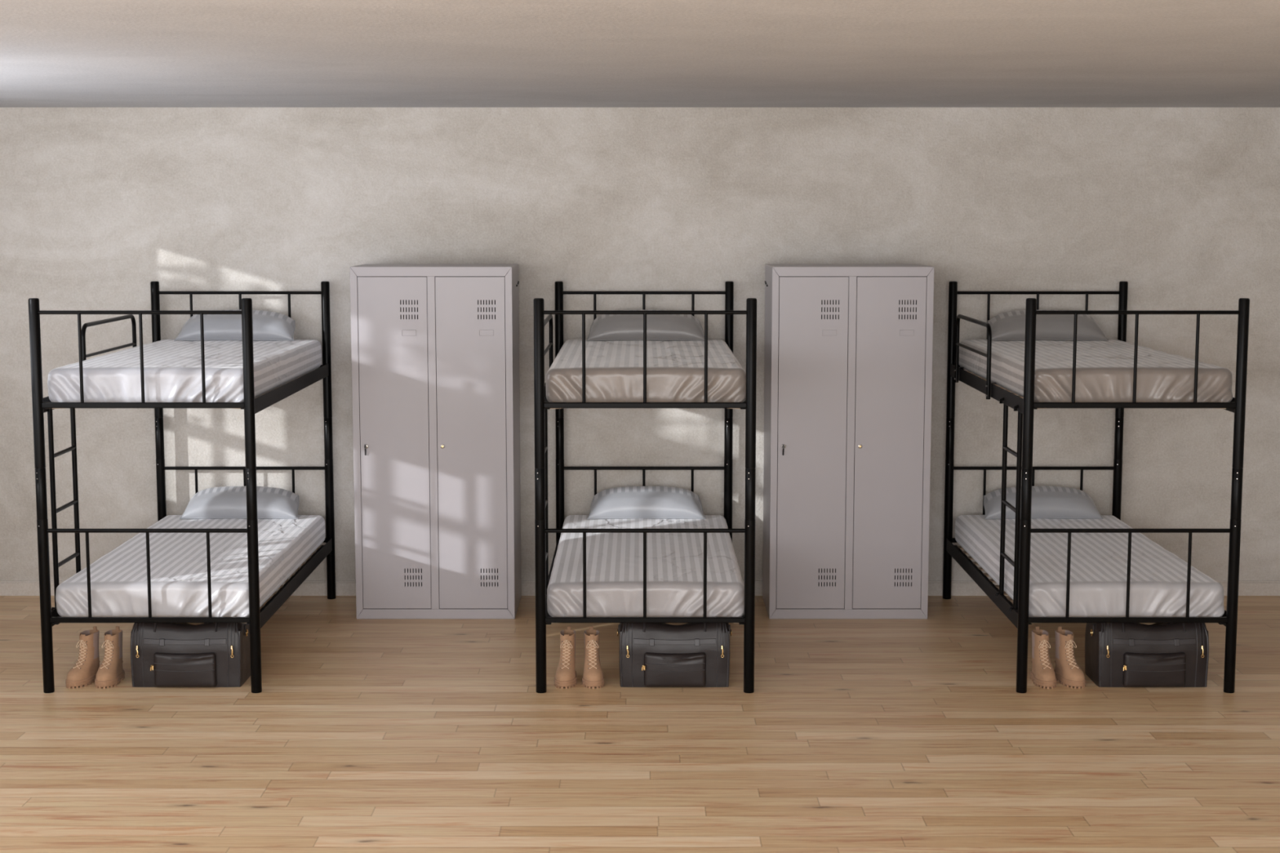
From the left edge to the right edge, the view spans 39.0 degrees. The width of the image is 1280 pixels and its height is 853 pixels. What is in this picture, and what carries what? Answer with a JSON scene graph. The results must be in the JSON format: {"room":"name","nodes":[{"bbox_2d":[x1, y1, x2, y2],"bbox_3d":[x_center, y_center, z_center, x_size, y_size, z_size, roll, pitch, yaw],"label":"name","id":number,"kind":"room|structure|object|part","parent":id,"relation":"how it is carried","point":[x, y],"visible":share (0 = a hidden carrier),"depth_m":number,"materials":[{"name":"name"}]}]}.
{"room":"dormitory","nodes":[
{"label":"dormitory","id":0,"kind":"room"},
{"bbox_2d":[0,106,1279,581],"bbox_3d":[0.000,-0.401,9.973,8.100,2.675,0.200,0,7,0],"label":"wall","id":1,"kind":"structure","parent":0,"point":[1180,206],"depth_m":9.80,"materials":[{"name":"paint"}]},
{"bbox_2d":[0,581,1279,595],"bbox_3d":[0.000,0.898,10.018,7.500,0.083,0.014,0,7,0],"label":"baseboard","id":2,"kind":"structure","parent":1,"relation":"attached to","point":[6,588],"depth_m":10.01,"materials":[{"name":"paint"}]},
{"bbox_2d":[0,595,1279,852],"bbox_3d":[0.000,1.622,4.573,8.100,0.080,11.400,0,7,0],"label":"floor","id":3,"kind":"structure","parent":0,"point":[360,735],"depth_m":7.15,"materials":[{"name":"brown wood"}]},
{"bbox_2d":[65,626,100,688],"bbox_3d":[-2.514,1.041,8.156,0.100,0.236,0.227,2,7,15],"label":"boot","id":4,"kind":"object","parent":3,"relation":"on","point":[83,673],"visible":0.94,"depth_m":8.14,"materials":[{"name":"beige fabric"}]},
{"bbox_2d":[94,626,124,688],"bbox_3d":[-2.394,1.041,8.155,0.100,0.236,0.227,1,7,7],"label":"boot","id":5,"kind":"object","parent":3,"relation":"on","point":[110,672],"visible":1,"depth_m":8.14,"materials":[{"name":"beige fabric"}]},
{"bbox_2d":[27,281,335,693],"bbox_3d":[-2.170,0.197,8.875,0.987,1.744,2.006,0,7,0],"label":"bunk bed","id":6,"kind":"object","parent":3,"relation":"on","point":[257,618],"visible":0.67,"depth_m":7.96,"materials":[{"name":"black metal"}]},
{"bbox_3d":[-2.620,0.313,7.902,0.047,1.741,0.047,0,7,0],"label":"post","id":7,"kind":"part","parent":6,"relation":"part of","materials":[{"name":"black metal"}]},
{"bbox_3d":[-2.604,-0.196,8.829,0.056,0.066,1.935,0,7,0],"label":"rail","id":8,"kind":"part","parent":6,"relation":"part of","materials":[{"name":"black metal"}]},
{"bbox_3d":[-2.604,0.758,8.941,0.056,0.069,1.935,0,7,0],"label":"rail","id":9,"kind":"part","parent":6,"relation":"part of","materials":[{"name":"black metal"}]},
{"bbox_3d":[-2.649,-0.360,9.031,0.021,0.362,0.891,0,7,0],"label":"guard rail","id":10,"kind":"part","parent":6,"relation":"part of","materials":[{"name":"black metal"}]},
{"bbox_3d":[-2.160,-0.493,7.808,0.884,0.017,0.017,0,7,0],"label":"cross rail","id":11,"kind":"part","parent":6,"relation":"part of","materials":[{"name":"black metal"}]},
{"bbox_3d":[-2.160,-0.093,7.855,0.884,0.025,0.022,0,7,0],"label":"cross rail","id":12,"kind":"part","parent":6,"relation":"part of","materials":[{"name":"black metal"}]},
{"bbox_3d":[-2.160,0.457,7.920,0.884,0.018,0.018,0,7,0],"label":"cross rail","id":13,"kind":"part","parent":6,"relation":"part of","materials":[{"name":"black metal"}]},
{"bbox_3d":[-2.160,0.853,7.966,0.884,0.024,0.022,0,7,0],"label":"cross rail","id":14,"kind":"part","parent":6,"relation":"part of","materials":[{"name":"black metal"}]},
{"bbox_3d":[-2.620,0.083,9.848,0.047,1.741,0.047,0,7,0],"label":"post","id":15,"kind":"part","parent":6,"relation":"part of","materials":[{"name":"black metal"}]},
{"bbox_2d":[47,339,321,402],"bbox_3d":[-2.155,-0.284,8.803,0.885,0.164,1.896,0,7,0],"label":"mattress","id":16,"kind":"object","parent":6,"relation":"on","point":[172,369],"visible":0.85,"depth_m":7.91,"materials":[{"name":"white fabric"}]},
{"bbox_2d":[173,309,295,341],"bbox_3d":[-2.148,-0.541,9.655,0.634,0.165,0.228,0,7,0],"label":"pillow","id":17,"kind":"object","parent":16,"relation":"on","point":[268,326],"visible":0.82,"depth_m":9.55,"materials":[{"name":"white fabric"}]},
{"bbox_2d":[55,515,324,617],"bbox_3d":[-2.155,0.666,8.915,0.885,0.164,1.896,0,7,0],"label":"mattress","id":18,"kind":"object","parent":6,"relation":"on","point":[178,561],"visible":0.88,"depth_m":8.34,"materials":[{"name":"white fabric"}]},
{"bbox_2d":[179,486,298,519],"bbox_3d":[-2.148,0.408,9.767,0.634,0.165,0.228,0,7,0],"label":"pillow","id":19,"kind":"object","parent":18,"relation":"on","point":[221,502],"visible":0.91,"depth_m":9.67,"materials":[{"name":"white fabric"}]},
{"bbox_3d":[-2.160,-0.723,9.753,0.884,0.017,0.017,0,7,0],"label":"cross rail","id":20,"kind":"part","parent":6,"relation":"part of","materials":[{"name":"black metal"}]},
{"bbox_3d":[-2.160,0.228,9.865,0.884,0.018,0.018,0,7,0],"label":"cross rail","id":21,"kind":"part","parent":6,"relation":"part of","materials":[{"name":"black metal"}]},
{"bbox_3d":[-1.700,0.313,7.902,0.047,1.741,0.047,0,7,0],"label":"post","id":22,"kind":"part","parent":6,"relation":"part of","materials":[{"name":"black metal"}]},
{"bbox_3d":[-1.716,-0.196,8.829,0.056,0.066,1.935,0,7,0],"label":"rail","id":23,"kind":"part","parent":6,"relation":"part of","materials":[{"name":"black metal"}]},
{"bbox_3d":[-1.716,0.758,8.941,0.056,0.069,1.935,0,7,0],"label":"rail","id":24,"kind":"part","parent":6,"relation":"part of","materials":[{"name":"black metal"}]},
{"bbox_3d":[-1.700,0.083,9.848,0.047,1.741,0.047,0,7,0],"label":"post","id":25,"kind":"part","parent":6,"relation":"part of","materials":[{"name":"black metal"}]},
{"bbox_2d":[130,622,250,687],"bbox_3d":[-2.033,1.002,8.175,0.517,0.309,0.312,0,7,0],"label":"duffel bag","id":26,"kind":"object","parent":3,"relation":"on","point":[163,655],"visible":0.86,"depth_m":8.07,"materials":[{"name":"black leather"}]},
{"bbox_3d":[-2.243,1.005,8.053,0.012,0.054,0.014,-6,9,-39],"label":"zipper pull","id":27,"kind":"part","parent":26,"relation":"part of","materials":[{"name":"metal"}]},
{"bbox_3d":[-1.821,1.005,8.053,0.012,0.054,0.014,-6,9,-39],"label":"zipper pull","id":28,"kind":"part","parent":26,"relation":"part of","materials":[{"name":"metal"}]},
{"bbox_2d":[350,263,521,618],"bbox_3d":[-1.067,0.066,9.585,0.834,1.837,0.541,0,7,0],"label":"locker","id":29,"kind":"object","parent":3,"relation":"on","point":[435,347],"visible":1,"depth_m":9.34,"materials":[{"name":"grey metal"}]},
{"bbox_3d":[-1.270,0.093,9.342,0.353,1.730,0.009,0,7,0],"label":"door","id":30,"kind":"part","parent":29,"relation":"part of","materials":[{"name":"grey metal"}]},
{"bbox_3d":[-0.871,0.093,9.342,0.354,1.730,0.009,0,7,0],"label":"door","id":31,"kind":"part","parent":29,"relation":"part of","materials":[{"name":"grey metal"}]},
{"bbox_2d":[554,626,577,688],"bbox_3d":[-0.333,1.041,8.155,0.100,0.236,0.227,0,7,4],"label":"boot","id":32,"kind":"object","parent":3,"relation":"on","point":[566,673],"visible":1,"depth_m":8.13,"materials":[{"name":"beige leather"}]},
{"bbox_2d":[582,626,604,688],"bbox_3d":[-0.214,1.041,8.155,0.100,0.236,0.227,0,7,-4],"label":"boot","id":33,"kind":"object","parent":3,"relation":"on","point":[593,677],"visible":1,"depth_m":8.13,"materials":[{"name":"beige leather"}]},
{"bbox_2d":[533,281,756,693],"bbox_3d":[0.012,0.197,8.875,0.987,1.744,2.006,0,7,0],"label":"bunk bed","id":34,"kind":"object","parent":3,"relation":"on","point":[541,405],"visible":0.59,"depth_m":7.93,"materials":[{"name":"metal"}]},
{"bbox_3d":[-0.438,0.313,7.902,0.047,1.741,0.047,0,7,0],"label":"post","id":35,"kind":"part","parent":34,"relation":"part of","materials":[{"name":"black metal"}]},
{"bbox_3d":[-0.422,-0.196,8.829,0.056,0.066,1.935,0,7,0],"label":"rail","id":36,"kind":"part","parent":34,"relation":"part of","materials":[{"name":"black metal"}]},
{"bbox_3d":[-0.467,-0.360,9.031,0.021,0.362,0.891,0,7,0],"label":"guard rail","id":37,"kind":"part","parent":34,"relation":"part of","materials":[{"name":"black metal"}]},
{"bbox_3d":[-0.422,0.758,8.941,0.056,0.069,1.935,0,7,0],"label":"rail","id":38,"kind":"part","parent":34,"relation":"part of","materials":[{"name":"black metal"}]},
{"bbox_3d":[-0.438,0.083,9.848,0.047,1.741,0.047,0,7,0],"label":"post","id":39,"kind":"part","parent":34,"relation":"part of","materials":[{"name":"black metal"}]},
{"bbox_3d":[0.022,0.228,9.865,0.884,0.018,0.018,0,7,0],"label":"cross rail","id":40,"kind":"part","parent":34,"relation":"part of","materials":[{"name":"black metal"}]},
{"bbox_3d":[0.022,-0.723,9.753,0.884,0.017,0.017,0,7,0],"label":"cross rail","id":41,"kind":"part","parent":34,"relation":"part of","materials":[{"name":"black metal"}]},
{"bbox_3d":[0.022,0.853,7.966,0.884,0.024,0.022,0,7,0],"label":"cross rail","id":42,"kind":"part","parent":34,"relation":"part of","materials":[{"name":"black metal"}]},
{"bbox_3d":[0.022,-0.093,7.855,0.884,0.025,0.022,0,7,0],"label":"cross rail","id":43,"kind":"part","parent":34,"relation":"part of","materials":[{"name":"black metal"}]},
{"bbox_3d":[0.022,0.457,7.920,0.884,0.018,0.018,0,7,0],"label":"cross rail","id":44,"kind":"part","parent":34,"relation":"part of","materials":[{"name":"black metal"}]},
{"bbox_3d":[0.022,-0.493,7.808,0.884,0.017,0.017,0,7,0],"label":"cross rail","id":45,"kind":"part","parent":34,"relation":"part of","materials":[{"name":"black metal"}]},
{"bbox_2d":[546,515,744,617],"bbox_3d":[0.027,0.666,8.915,0.885,0.164,1.896,0,7,0],"label":"mattress","id":46,"kind":"object","parent":34,"relation":"on","point":[614,561],"visible":0.86,"depth_m":8.25,"materials":[{"name":"white fabric"}]},
{"bbox_2d":[586,485,705,519],"bbox_3d":[0.034,0.408,9.767,0.634,0.165,0.228,0,7,0],"label":"pillow","id":47,"kind":"object","parent":46,"relation":"on","point":[650,502],"visible":1,"depth_m":9.67,"materials":[{"name":"white fabric"}]},
{"bbox_2d":[546,339,746,402],"bbox_3d":[0.027,-0.284,8.803,0.885,0.164,1.896,0,7,0],"label":"mattress","id":48,"kind":"object","parent":34,"relation":"on","point":[614,370],"visible":0.89,"depth_m":7.89,"materials":[{"name":"white fabric"}]},
{"bbox_2d":[586,309,704,341],"bbox_3d":[0.034,-0.541,9.655,0.634,0.165,0.228,0,7,0],"label":"pillow","id":49,"kind":"object","parent":48,"relation":"on","point":[606,327],"visible":0.84,"depth_m":9.55,"materials":[{"name":"white fabric"}]},
{"bbox_3d":[0.482,0.083,9.848,0.047,1.741,0.047,0,7,0],"label":"post","id":50,"kind":"part","parent":34,"relation":"part of","materials":[{"name":"black metal"}]},
{"bbox_3d":[0.482,0.313,7.902,0.047,1.741,0.047,0,7,0],"label":"post","id":51,"kind":"part","parent":34,"relation":"part of","materials":[{"name":"black metal"}]},
{"bbox_2d":[617,622,731,687],"bbox_3d":[0.154,1.002,8.175,0.517,0.309,0.312,0,7,0],"label":"duffel bag","id":52,"kind":"object","parent":3,"relation":"on","point":[651,655],"visible":0.84,"depth_m":8.06,"materials":[{"name":"black leather"}]},
{"bbox_3d":[-0.056,1.005,8.053,0.012,0.054,0.014,-6,9,-39],"label":"zipper pull","id":53,"kind":"part","parent":52,"relation":"part of","materials":[{"name":"metal"}]},
{"bbox_3d":[0.016,1.074,8.036,0.017,0.026,0.014,3,7,23],"label":"pocket zipper pull","id":54,"kind":"part","parent":52,"relation":"part of","materials":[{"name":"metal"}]},
{"bbox_3d":[0.366,1.005,8.053,0.012,0.054,0.014,-6,9,-39],"label":"zipper pull","id":55,"kind":"part","parent":52,"relation":"part of","materials":[{"name":"metal"}]},
{"bbox_2d":[762,263,933,618],"bbox_3d":[1.089,0.066,9.585,0.840,1.837,0.541,0,7,0],"label":"locker","id":56,"kind":"object","parent":3,"relation":"on","point":[849,347],"visible":1,"depth_m":9.34,"materials":[{"name":"grey metal"}]},
{"bbox_3d":[0.890,0.093,9.342,0.353,1.730,0.009,0,7,0],"label":"door","id":57,"kind":"part","parent":56,"relation":"part of","materials":[{"name":"grey metal"}]},
{"bbox_3d":[1.288,0.093,9.342,0.354,1.730,0.009,0,7,0],"label":"door","id":58,"kind":"part","parent":56,"relation":"part of","materials":[{"name":"grey metal"}]},
{"bbox_2d":[1030,626,1056,688],"bbox_3d":[1.819,1.041,8.155,0.100,0.236,0.227,-1,7,-5],"label":"boot","id":59,"kind":"object","parent":3,"relation":"on","point":[1042,673],"visible":1,"depth_m":8.14,"materials":[{"name":"beige leather"}]},
{"bbox_2d":[1053,626,1085,688],"bbox_3d":[1.938,1.041,8.156,0.100,0.236,0.227,-2,7,-13],"label":"boot","id":60,"kind":"object","parent":3,"relation":"on","point":[1068,673],"visible":0.98,"depth_m":8.14,"materials":[{"name":"beige leather"}]},
{"bbox_2d":[942,281,1249,693],"bbox_3d":[2.140,0.197,8.875,0.987,1.744,2.006,0,7,0],"label":"bunk bed","id":61,"kind":"object","parent":3,"relation":"on","point":[1017,612],"visible":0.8,"depth_m":7.96,"materials":[{"name":"metal"}]},
{"bbox_3d":[1.690,0.083,9.848,0.047,1.741,0.047,0,7,0],"label":"post","id":62,"kind":"part","parent":61,"relation":"part of","materials":[{"name":"black metal"}]},
{"bbox_3d":[2.150,0.624,9.912,0.884,0.024,0.022,0,7,0],"label":"cross rail","id":63,"kind":"part","parent":61,"relation":"part of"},
{"bbox_3d":[1.688,-0.278,9.499,0.028,0.068,0.051,0,7,0],"label":"clamp plate","id":64,"kind":"part","parent":61,"relation":"part of","materials":[{"name":"black metal"}]},
{"bbox_3d":[1.661,-0.360,9.031,0.021,0.362,0.891,0,7,0],"label":"guard rail","id":65,"kind":"part","parent":61,"relation":"part of","materials":[{"name":"black metal"}]},
{"bbox_3d":[1.706,0.758,8.941,0.056,0.069,1.935,0,7,0],"label":"rail","id":66,"kind":"part","parent":61,"relation":"part of","materials":[{"name":"black metal"}]},
{"bbox_3d":[1.706,-0.196,8.829,0.056,0.066,1.935,0,7,0],"label":"rail","id":67,"kind":"part","parent":61,"relation":"part of","materials":[{"name":"black metal"}]},
{"bbox_3d":[1.688,-0.176,8.635,0.028,0.068,0.051,0,7,0],"label":"clamp plate","id":68,"kind":"part","parent":61,"relation":"part of","materials":[{"name":"black metal"}]},
{"bbox_3d":[1.690,0.313,7.902,0.047,1.741,0.047,0,7,0],"label":"post","id":69,"kind":"part","parent":61,"relation":"part of","materials":[{"name":"black metal"}]},
{"bbox_3d":[2.150,0.228,9.865,0.884,0.018,0.018,0,7,0],"label":"cross rail","id":70,"kind":"part","parent":61,"relation":"part of","materials":[{"name":"black metal"}]},
{"bbox_3d":[2.150,-0.723,9.753,0.884,0.017,0.017,0,7,0],"label":"cross rail","id":71,"kind":"part","parent":61,"relation":"part of","materials":[{"name":"black metal"}]},
{"bbox_2d":[955,515,1224,617],"bbox_3d":[2.155,0.666,8.915,0.885,0.164,1.896,0,7,0],"label":"mattress","id":72,"kind":"object","parent":61,"relation":"on","point":[1098,561],"visible":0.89,"depth_m":8.30,"materials":[{"name":"white fabric"}]},
{"bbox_2d":[983,485,1103,519],"bbox_3d":[2.162,0.408,9.767,0.634,0.165,0.228,0,7,0],"label":"pillow","id":73,"kind":"object","parent":72,"relation":"on","point":[1048,502],"visible":0.84,"depth_m":9.67,"materials":[{"name":"white fabric"}]},
{"bbox_2d":[959,339,1232,402],"bbox_3d":[2.155,-0.284,8.803,0.885,0.164,1.896,0,7,0],"label":"mattress","id":74,"kind":"object","parent":61,"relation":"on","point":[1104,369],"visible":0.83,"depth_m":7.90,"materials":[{"name":"white fabric"}]},
{"bbox_2d":[987,309,1108,341],"bbox_3d":[2.162,-0.541,9.655,0.634,0.165,0.228,0,7,0],"label":"pillow","id":75,"kind":"object","parent":74,"relation":"on","point":[1008,326],"visible":0.74,"depth_m":9.55,"materials":[{"name":"white fabric"}]},
{"bbox_3d":[2.610,0.083,9.848,0.047,1.741,0.047,0,7,0],"label":"post","id":76,"kind":"part","parent":61,"relation":"part of","materials":[{"name":"black metal"}]},
{"bbox_3d":[2.150,0.853,7.966,0.884,0.024,0.022,0,7,0],"label":"cross rail","id":77,"kind":"part","parent":61,"relation":"part of","materials":[{"name":"black metal"}]},
{"bbox_3d":[2.150,0.457,7.920,0.884,0.018,0.018,0,7,0],"label":"cross rail","id":78,"kind":"part","parent":61,"relation":"part of","materials":[{"name":"black metal"}]},
{"bbox_3d":[2.150,-0.093,7.855,0.884,0.025,0.022,0,7,0],"label":"cross rail","id":79,"kind":"part","parent":61,"relation":"part of","materials":[{"name":"black metal"}]},
{"bbox_3d":[2.150,-0.493,7.808,0.884,0.017,0.017,0,7,0],"label":"cross rail","id":80,"kind":"part","parent":61,"relation":"part of","materials":[{"name":"black metal"}]},
{"bbox_3d":[2.594,0.758,8.941,0.056,0.069,1.935,0,7,0],"label":"rail","id":81,"kind":"part","parent":61,"relation":"part of","materials":[{"name":"black metal"}]},
{"bbox_3d":[2.594,-0.196,8.829,0.056,0.066,1.935,0,7,0],"label":"rail","id":82,"kind":"part","parent":61,"relation":"part of","materials":[{"name":"black metal"}]},
{"bbox_3d":[2.610,0.313,7.902,0.047,1.741,0.047,0,7,0],"label":"post","id":83,"kind":"part","parent":61,"relation":"part of","materials":[{"name":"black metal"}]},
{"bbox_2d":[1084,622,1208,687],"bbox_3d":[2.296,1.002,8.175,0.517,0.309,0.312,0,7,0],"label":"duffel bag","id":84,"kind":"object","parent":3,"relation":"on","point":[1117,655],"visible":0.88,"depth_m":8.07,"materials":[{"name":"black leather"}]},
{"bbox_3d":[2.086,1.005,8.053,0.012,0.054,0.014,-6,9,-39],"label":"zipper pull","id":85,"kind":"part","parent":84,"relation":"part of","materials":[{"name":"metal"}]},
{"bbox_3d":[2.508,1.005,8.053,0.012,0.054,0.014,-6,9,-39],"label":"zipper pull","id":86,"kind":"part","parent":84,"relation":"part of","materials":[{"name":"metal"}]},
{"bbox_2d":[0,0,1279,106],"bbox_3d":[0.000,-1.124,4.249,8.100,0.100,11.400,0,7,0],"label":"ceiling","id":87,"kind":"structure","parent":0,"point":[54,53],"depth_m":6.42,"materials":[{"name":"paint"}]}
]}

